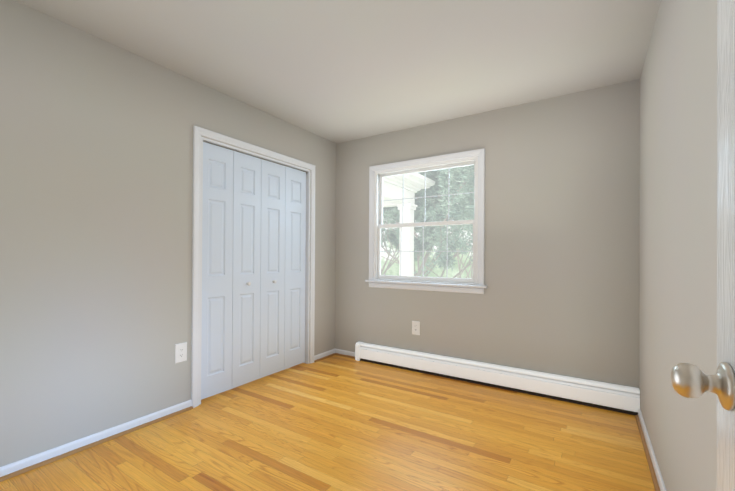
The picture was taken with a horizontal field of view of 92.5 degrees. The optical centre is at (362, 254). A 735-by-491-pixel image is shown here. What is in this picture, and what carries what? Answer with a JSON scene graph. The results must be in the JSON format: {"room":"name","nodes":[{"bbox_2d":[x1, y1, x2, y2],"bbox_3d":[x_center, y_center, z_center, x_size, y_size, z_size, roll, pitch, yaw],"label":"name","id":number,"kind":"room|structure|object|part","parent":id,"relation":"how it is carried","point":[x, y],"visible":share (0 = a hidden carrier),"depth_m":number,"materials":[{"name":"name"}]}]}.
{"room":"empty bedroom","nodes":[
{"label":"empty bedroom","id":0,"kind":"room"},
{"bbox_2d":[0,0,335,466],"bbox_3d":[-1.252,-0.081,2.758,0.120,2.440,3.484,0,0,33],"label":"wall","id":1,"kind":"structure","parent":0,"point":[96,173],"depth_m":2.12,"materials":[{"name":"grey paint"}]},
{"bbox_2d":[0,400,192,481],"bbox_3d":[-1.665,1.103,1.992,0.030,0.062,1.466,0,0,33],"label":"baseboard","id":2,"kind":"structure","parent":1,"relation":"attached to","point":[41,456],"depth_m":2.06,"materials":[{"name":"white wood"}]},
{"bbox_2d":[175,342,186,362],"bbox_3d":[-1.315,0.710,2.547,0.008,0.136,0.086,0,0,33],"label":"outlet","id":3,"kind":"object","parent":1,"relation":"attached to","point":[180,352],"visible":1,"depth_m":2.54,"materials":[{"name":"white plastic"}]},
{"bbox_2d":[191,125,314,407],"bbox_3d":[-0.940,0.092,3.219,0.138,2.102,1.368,0,0,33],"label":"trim","id":4,"kind":"structure","parent":1,"relation":"attached to","point":[198,138],"depth_m":2.72,"materials":[{"name":"white wood"}]},
{"bbox_2d":[201,142,305,399],"bbox_3d":[-0.924,0.126,3.189,0.068,1.990,1.191,0,0,33],"label":"bifold closet door","id":5,"kind":"structure","parent":1,"relation":"in","point":[253,259],"depth_m":3.09,"materials":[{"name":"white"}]},
{"bbox_2d":[314,349,335,361],"bbox_3d":[-0.414,1.118,3.912,0.030,0.062,0.380,0,0,33],"label":"baseboard","id":6,"kind":"structure","parent":1,"relation":"attached to","point":[329,353],"depth_m":3.90,"materials":[{"name":"white wood"}]},
{"bbox_2d":[0,355,654,490],"bbox_3d":[-0.697,1.187,1.521,3.645,0.100,4.994,0,0,33],"label":"floor","id":7,"kind":"structure","parent":0,"point":[337,423],"depth_m":2.12,"materials":[{"name":"brown wood"}]},
{"bbox_2d":[14,0,660,143],"bbox_3d":[-0.683,-1.353,1.532,3.645,0.100,4.994,0,0,33],"label":"ceiling","id":8,"kind":"structure","parent":0,"point":[337,71],"depth_m":2.22,"materials":[{"name":"white paint"}]},
{"bbox_2d":[335,79,639,387],"bbox_3d":[0.892,-0.066,3.386,3.025,2.440,0.150,0,0,33],"label":"wall","id":9,"kind":"structure","parent":0,"point":[560,296],"depth_m":2.95,"materials":[{"name":"grey paint"}]},
{"bbox_2d":[335,349,354,358],"bbox_3d":[-0.178,1.120,3.967,0.305,0.062,0.030,0,0,33],"label":"baseboard","id":10,"kind":"structure","parent":9,"relation":"attached to","point":[339,352],"depth_m":3.98,"materials":[{"name":"white wood"}]},
{"bbox_2d":[412,321,419,334],"bbox_3d":[0.532,0.735,3.520,0.086,0.136,0.008,0,0,33],"label":"outlet","id":11,"kind":"object","parent":9,"relation":"attached to","point":[415,327],"visible":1,"depth_m":3.52,"materials":[{"name":"white plastic"}]},
{"bbox_2d":[365,148,486,293],"bbox_3d":[0.607,-0.301,3.530,1.268,1.312,0.164,0,0,33],"label":"window","id":12,"kind":"structure","parent":9,"relation":"in","point":[477,156],"depth_m":3.47,"materials":[{"name":"white wood"}]},
{"bbox_3d":[0.607,-0.038,3.531,1.062,0.599,0.030,0,0,33],"label":"window sash","id":13,"kind":"part","parent":12,"relation":"part of","materials":[{"name":"white wood"}]},
{"label":"sash glass","id":14,"kind":"part","parent":12,"relation":"part of","materials":[{"name":"clear glass"}]},
{"bbox_3d":[0.633,-0.585,3.569,1.062,0.592,0.030,0,0,33],"label":"window sash","id":15,"kind":"part","parent":12,"relation":"part of","materials":[{"name":"white wood"}]},
{"label":"sash glass","id":16,"kind":"part","parent":12,"relation":"part of","materials":[{"name":"clear glass"}]},
{"bbox_2d":[355,342,639,414],"bbox_3d":[0.964,1.059,3.197,2.449,0.189,0.074,0,0,33],"label":"baseboard heater","id":17,"kind":"object","parent":9,"relation":"attached to","point":[610,396],"visible":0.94,"depth_m":2.98,"materials":[{"name":"white metal"}]},
{"bbox_2d":[639,0,716,490],"bbox_3d":[0.746,-0.079,0.501,0.120,2.440,4.844,0,0,33],"label":"wall","id":18,"kind":"structure","parent":0,"point":[678,221],"depth_m":1.39,"materials":[{"name":"grey paint"}]},
{"bbox_2d":[635,409,665,490],"bbox_3d":[1.093,1.115,1.176,0.030,0.062,3.171,0,0,33],"label":"baseboard","id":19,"kind":"structure","parent":18,"relation":"attached to","point":[657,479],"depth_m":1.96,"materials":[{"name":"white wood"}]},
{"bbox_3d":[-0.953,-0.088,0.555,2.785,2.440,0.120,0,0,33],"label":"wall","id":20,"kind":"structure","parent":0,"visible":0},
{"bbox_2d":[717,0,734,490],"bbox_3d":[0.366,0.111,0.230,0.035,2.030,0.737,0,0,33],"label":"entry door","id":21,"kind":"structure","parent":20,"relation":"in","point":[725,223],"depth_m":0.51,"materials":[{"name":"white wood"}]},
{"bbox_2d":[671,362,734,410],"bbox_3d":[0.542,0.187,0.500,0.160,0.066,0.095,0,0,33],"label":"door knob","id":22,"kind":"object","parent":21,"relation":"attached to","point":[689,380],"depth_m":0.50,"materials":[{"name":"silver metal"}]},
{"label":"outside","id":23,"kind":"structure","parent":0,"visible":0},
{"bbox_2d":[381,165,473,278],"bbox_3d":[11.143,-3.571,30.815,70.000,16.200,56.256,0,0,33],"label":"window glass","id":24,"kind":"object","parent":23,"point":[437,184],"depth_m":7.97,"materials":[{"name":"clear glass"}]}
]}

